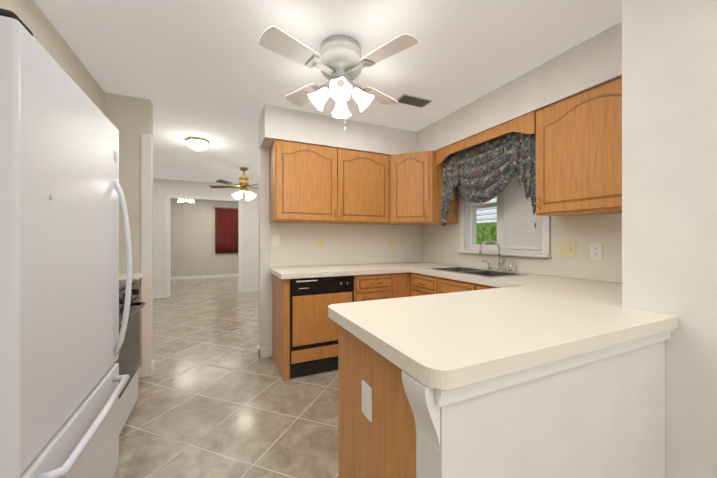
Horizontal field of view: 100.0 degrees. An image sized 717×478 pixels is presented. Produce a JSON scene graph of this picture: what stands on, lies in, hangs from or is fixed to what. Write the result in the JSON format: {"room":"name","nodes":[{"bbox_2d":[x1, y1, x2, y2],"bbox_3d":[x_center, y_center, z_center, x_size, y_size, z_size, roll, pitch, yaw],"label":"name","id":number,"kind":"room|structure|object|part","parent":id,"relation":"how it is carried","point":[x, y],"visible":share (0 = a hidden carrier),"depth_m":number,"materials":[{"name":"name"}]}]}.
{"room":"kitchen","nodes":[
{"label":"kitchen","id":0,"kind":"room"},
{"bbox_2d":[113,277,337,477],"bbox_3d":[-1.987,1.232,3.081,6.090,0.050,13.720,0,0,-25],"label":"floor","id":1,"kind":"structure","parent":0,"point":[218,397],"depth_m":2.19,"materials":[{"name":"tile"}]},
{"bbox_2d":[0,8,131,477],"bbox_3d":[-1.332,0.321,0.968,0.844,1.772,0.835,0,0,-25],"label":"refrigerator","id":2,"kind":"object","parent":1,"relation":"on","point":[59,280],"depth_m":0.91,"materials":[{"name":"white metal"}]},
{"bbox_3d":[-0.991,0.126,1.143,0.078,1.088,0.714,0,0,-25],"label":"refrigerator handle","id":3,"kind":"part","parent":2,"relation":"part of","materials":[{"name":"white plastic"}]},
{"bbox_2d":[115,279,145,434],"bbox_3d":[-1.738,0.647,1.719,0.752,1.080,0.766,0,0,-25],"label":"range","id":4,"kind":"object","parent":1,"relation":"on","point":[128,360],"visible":0.17,"depth_m":1.97,"materials":[{"name":"white"}]},
{"bbox_2d":[119,273,142,296],"bbox_3d":[-2.071,0.750,2.275,0.633,0.914,0.505,0,0,-25],"label":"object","id":5,"kind":"object","parent":1,"relation":"on","point":[137,276],"visible":0.14,"depth_m":2.47,"materials":[{"name":"white laminate"}]},
{"bbox_2d":[290,275,353,377],"bbox_3d":[-0.435,0.775,2.958,0.594,0.864,0.614,0,0,-25],"label":"dishwasher","id":6,"kind":"object","parent":1,"relation":"on","point":[313,337],"visible":0.75,"depth_m":2.66,"materials":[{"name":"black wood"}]},
{"bbox_2d":[338,324,415,477],"bbox_3d":[0.237,0.773,1.164,0.466,0.868,0.592,0,0,-25],"label":"base cabinet","id":7,"kind":"object","parent":1,"relation":"on","point":[382,444],"visible":0.04,"depth_m":0.99,"materials":[{"name":"brown wood"}]},
{"bbox_2d":[362,380,371,421],"bbox_3d":[0.029,0.564,1.052,0.007,0.115,0.070,0,0,-25],"label":"outlet","id":8,"kind":"object","parent":7,"relation":"attached to","point":[366,400],"visible":1,"depth_m":1.04,"materials":[{"name":"white plastic"}]},
{"bbox_2d":[328,282,677,389],"bbox_3d":[0.608,0.315,1.276,1.320,0.044,0.756,0,0,-25],"label":"countertop","id":9,"kind":"structure","parent":7,"relation":"on","point":[454,340],"depth_m":1.01,"materials":[{"name":"beige laminate"}]},
{"bbox_2d":[353,272,410,301],"bbox_3d":[0.124,0.774,3.222,0.634,0.868,0.622,0,0,-25],"label":"base cabinet","id":10,"kind":"object","parent":1,"relation":"on","point":[369,287],"depth_m":2.93,"materials":[{"name":"brown wood"}]},
{"bbox_2d":[269,263,408,278],"bbox_3d":[-0.203,0.315,3.069,1.275,0.044,0.644,0,0,-25],"label":"countertop","id":11,"kind":"structure","parent":10,"relation":"on","point":[295,272],"depth_m":2.89,"materials":[{"name":"beige laminate"}]},
{"bbox_2d":[411,272,470,295],"bbox_3d":[0.859,0.774,3.137,0.578,0.868,0.198,0,0,-25],"label":"base cabinet","id":12,"kind":"object","parent":1,"relation":"on","point":[421,284],"depth_m":2.82,"materials":[{"name":"brown wood"}]},
{"bbox_2d":[409,262,448,265],"bbox_3d":[0.674,0.315,3.479,0.360,0.044,0.643,0,0,-25],"label":"countertop","id":13,"kind":"structure","parent":12,"relation":"on","point":[410,263],"depth_m":3.46,"materials":[{"name":"beige laminate"}]},
{"bbox_2d":[419,284,470,295],"bbox_3d":[0.925,0.848,2.942,0.622,0.720,0.212,0,0,-25],"label":"drawer","id":14,"kind":"object","parent":1,"relation":"on","point":[422,291],"depth_m":2.65,"materials":[{"name":"brown wood"}]},
{"bbox_2d":[431,288,470,294],"bbox_3d":[1.082,0.848,2.606,0.622,0.720,0.528,0,0,-25],"label":"base cabinet","id":15,"kind":"object","parent":1,"relation":"on","point":[449,290],"depth_m":2.50,"materials":[{"name":"brown wood"}]},
{"bbox_2d":[471,283,498,290],"bbox_3d":[1.260,0.773,2.223,0.622,0.868,0.427,0,0,-25],"label":"base cabinet","id":16,"kind":"object","parent":1,"relation":"on","point":[474,286],"depth_m":2.26,"materials":[{"name":"brown wood"}]},
{"bbox_2d":[397,262,620,293],"bbox_3d":[1.067,0.315,2.642,0.639,0.044,2.491,0,0,-25],"label":"countertop","id":17,"kind":"structure","parent":16,"relation":"on","point":[424,270],"depth_m":2.33,"materials":[{"name":"beige laminate"}]},
{"bbox_2d":[428,267,527,277],"bbox_3d":[1.031,0.376,2.699,0.416,0.175,0.756,0,0,-25],"label":"sink basin","id":18,"kind":"object","parent":17,"relation":"in","point":[479,272],"visible":0.27,"depth_m":2.72,"materials":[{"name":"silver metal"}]},
{"bbox_2d":[479,240,513,271],"bbox_3d":[1.232,0.148,2.723,0.191,0.286,0.276,0,0,-25],"label":"faucet","id":19,"kind":"object","parent":17,"relation":"on","point":[499,259],"visible":0.98,"depth_m":2.75,"materials":[{"name":"silver metal"}]},
{"bbox_2d":[541,278,621,293],"bbox_3d":[1.468,0.315,1.773,0.360,0.044,0.578,0,0,-25],"label":"countertop","id":20,"kind":"structure","parent":16,"relation":"on","point":[593,285],"depth_m":1.98,"materials":[{"name":"beige laminate"}]},
{"bbox_2d":[416,340,664,477],"bbox_3d":[0.674,0.774,0.983,1.103,0.866,0.100,0,0,-25],"label":"wall","id":21,"kind":"structure","parent":1,"relation":"on","point":[603,418],"depth_m":0.91,"materials":[{"name":"paint"}]},
{"bbox_2d":[402,329,672,453],"bbox_3d":[0.657,0.424,0.962,1.150,0.166,0.120,0,0,-25],"label":"trim","id":22,"kind":"structure","parent":21,"relation":"attached to","point":[426,402],"depth_m":0.76,"materials":[{"name":"white wood"}]},
{"bbox_2d":[34,0,621,185],"bbox_3d":[-1.987,-1.258,3.081,6.090,0.050,13.720,0,0,-25],"label":"ceiling","id":23,"kind":"structure","parent":0,"point":[215,75],"depth_m":2.00,"materials":[{"name":"paint"}]},
{"bbox_2d":[178,199,194,202],"bbox_3d":[-4.279,-1.077,7.448,0.372,0.309,0.343,0,0,-25],"label":"light","id":24,"kind":"object","parent":23,"relation":"hanging from","point":[186,200],"visible":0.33,"depth_m":7.45,"materials":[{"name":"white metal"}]},
{"bbox_2d":[186,137,208,150],"bbox_3d":[-2.013,-1.163,3.764,0.264,0.137,0.264,0,0,-25],"label":"flush ceiling light","id":25,"kind":"object","parent":23,"relation":"attached to","point":[196,143],"visible":1,"depth_m":3.69,"materials":[{"name":"white glass"}]},
{"bbox_2d":[209,167,258,202],"bbox_3d":[-1.985,-0.898,5.273,1.141,0.667,1.136,0,0,-25],"label":"ceiling fan","id":26,"kind":"object","parent":23,"relation":"hanging from","point":[243,185],"visible":1,"depth_m":5.18,"materials":[{"name":"brown metal"}]},
{"bbox_2d":[259,26,417,129],"bbox_3d":[-0.113,-0.969,1.935,0.848,0.527,0.848,0,0,-2],"label":"kitchen ceiling fan","id":27,"kind":"object","parent":23,"relation":"hanging from","point":[341,65],"visible":1,"depth_m":1.82,"materials":[{"name":"grey metal"}]},
{"bbox_2d":[396,94,431,107],"bbox_3d":[0.489,-1.228,2.679,0.300,0.008,0.150,0,0,-25],"label":"ceiling vent","id":28,"kind":"object","parent":23,"relation":"in","point":[407,99],"visible":0.94,"depth_m":2.66,"materials":[{"name":"silver metal"}]},
{"bbox_2d":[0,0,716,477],"bbox_3d":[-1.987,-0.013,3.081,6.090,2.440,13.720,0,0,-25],"label":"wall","id":29,"kind":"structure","parent":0,"point":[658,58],"depth_m":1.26,"materials":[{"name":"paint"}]},
{"bbox_2d":[138,133,153,377],"bbox_3d":[-2.151,0.142,2.510,0.712,2.130,0.015,0,0,-25],"label":"door frame","id":30,"kind":"structure","parent":29,"relation":"attached to","point":[146,368],"depth_m":2.64,"materials":[{"name":"white wood"}]},
{"bbox_2d":[154,194,258,297],"bbox_3d":[-3.502,0.142,6.404,5.750,2.130,0.014,0,0,-25],"label":"door frame","id":31,"kind":"structure","parent":29,"relation":"attached to","point":[168,196],"depth_m":6.58,"materials":[{"name":"white wood"}]},
{"bbox_2d":[213,207,237,252],"bbox_3d":[-4.140,-0.269,9.469,0.783,1.434,0.038,0,0,-25],"label":"curtain","id":32,"kind":"object","parent":29,"relation":"hanging from","point":[226,230],"visible":0.98,"depth_m":9.46,"materials":[{"name":"red fabric"}]},
{"bbox_2d":[257,345,270,356],"bbox_3d":[-0.142,1.162,3.594,2.032,0.090,0.012,0,0,-25],"label":"baseboard","id":33,"kind":"structure","parent":29,"relation":"attached to","point":[261,352],"depth_m":3.07,"materials":[{"name":"white wood"}]},
{"bbox_2d":[269,139,388,224],"bbox_3d":[-0.278,-0.552,3.193,1.244,0.758,0.356,0,0,-25],"label":"upper cabinet","id":34,"kind":"object","parent":29,"relation":"attached to","point":[309,183],"visible":1,"depth_m":3.02,"materials":[{"name":"brown wood"}]},
{"bbox_2d":[269,222,420,266],"bbox_3d":[-0.059,0.060,3.487,1.890,0.462,0.009,0,0,-25],"label":"backsplash","id":35,"kind":"structure","parent":29,"relation":"attached to","point":[354,244],"depth_m":3.43,"materials":[{"name":"beige paint"}]},
{"bbox_2d":[272,235,279,245],"bbox_3d":[-0.851,0.017,3.104,0.072,0.116,0.016,0,0,-25],"label":"electrical outlet plate","id":36,"kind":"object","parent":35,"relation":"attached to","point":[275,240],"visible":1,"depth_m":3.10,"materials":[{"name":"white plastic"}]},
{"bbox_2d":[318,238,324,248],"bbox_3d":[-0.408,0.052,3.315,0.072,0.116,0.008,0,0,-25],"label":"electrical outlet plate","id":37,"kind":"object","parent":35,"relation":"attached to","point":[321,243],"visible":1,"depth_m":3.31,"materials":[{"name":"beige plastic"}]},
{"bbox_2d":[388,239,392,247],"bbox_3d":[0.394,0.052,3.688,0.072,0.116,0.008,0,0,-25],"label":"electrical outlet plate","id":38,"kind":"object","parent":35,"relation":"attached to","point":[390,243],"visible":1,"depth_m":3.68,"materials":[{"name":"beige plastic"}]},
{"bbox_2d":[377,151,457,225],"bbox_3d":[0.654,-0.552,3.466,0.672,0.758,0.647,0,0,-25],"label":"upper cabinet","id":39,"kind":"object","parent":29,"relation":"attached to","point":[415,187],"visible":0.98,"depth_m":3.22,"materials":[{"name":"brown wood"}]},
{"bbox_2d":[458,190,550,256],"bbox_3d":[1.368,-0.351,2.856,0.194,0.993,0.980,0,0,-25],"label":"window","id":40,"kind":"structure","parent":29,"relation":"in","point":[472,245],"depth_m":2.92,"materials":[{"name":"white wood"}]},
{"bbox_2d":[503,173,541,249],"bbox_3d":[1.341,-0.340,2.844,0.031,0.858,0.804,0,0,-25],"label":"window blinds","id":41,"kind":"object","parent":40,"relation":"attached to","point":[517,203],"visible":0.42,"depth_m":2.67,"materials":[{"name":"white plastic"}]},
{"bbox_2d":[421,213,621,282],"bbox_3d":[1.350,0.060,2.780,0.010,0.462,2.482,0,0,-25],"label":"backsplash","id":42,"kind":"structure","parent":29,"relation":"attached to","point":[439,243],"depth_m":2.30,"materials":[{"name":"beige paint"}]},
{"bbox_2d":[560,241,575,256],"bbox_3d":[1.575,0.077,2.269,0.016,0.116,0.116,0,0,-25],"label":"electrical outlet plate","id":43,"kind":"object","parent":42,"relation":"attached to","point":[567,249],"visible":1,"depth_m":2.27,"materials":[{"name":"beige plastic"}]},
{"bbox_2d":[590,243,602,259],"bbox_3d":[1.659,0.087,2.098,0.008,0.116,0.072,0,0,-25],"label":"electrical outlet plate","id":44,"kind":"object","parent":42,"relation":"attached to","point":[596,251],"visible":1,"depth_m":2.09,"materials":[{"name":"white plastic"}]},
{"bbox_2d":[536,77,621,216],"bbox_3d":[1.560,-0.552,1.913,0.342,0.758,0.733,0,0,-25],"label":"upper cabinet","id":45,"kind":"object","parent":29,"relation":"attached to","point":[578,154],"visible":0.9,"depth_m":1.90,"materials":[{"name":"brown wood"}]},
{"bbox_2d":[436,111,535,165],"bbox_3d":[1.057,-0.851,2.689,0.019,0.160,1.096,0,0,-25],"label":"valance board","id":46,"kind":"object","parent":45,"relation":"attached to","point":[525,124],"visible":0.98,"depth_m":2.51,"materials":[{"name":"brown wood"}]},
{"bbox_2d":[441,132,535,225],"bbox_3d":[1.138,-0.514,2.727,0.111,0.753,1.068,0,0,-25],"label":"window valance","id":47,"kind":"object","parent":46,"relation":"hanging from","point":[484,172],"visible":0.94,"depth_m":2.66,"materials":[{"name":"multicoloured fabric"}]},
{"label":"outside","id":48,"kind":"structure","parent":0,"visible":0},
{"bbox_2d":[477,196,540,245],"bbox_3d":[6.415,-5.492,8.384,13.400,14.600,30.000,0,0,-25],"label":"view","id":49,"kind":"structure","parent":48,"point":[486,223],"depth_m":5.53,"materials":[{"name":"green plant"}]}
]}

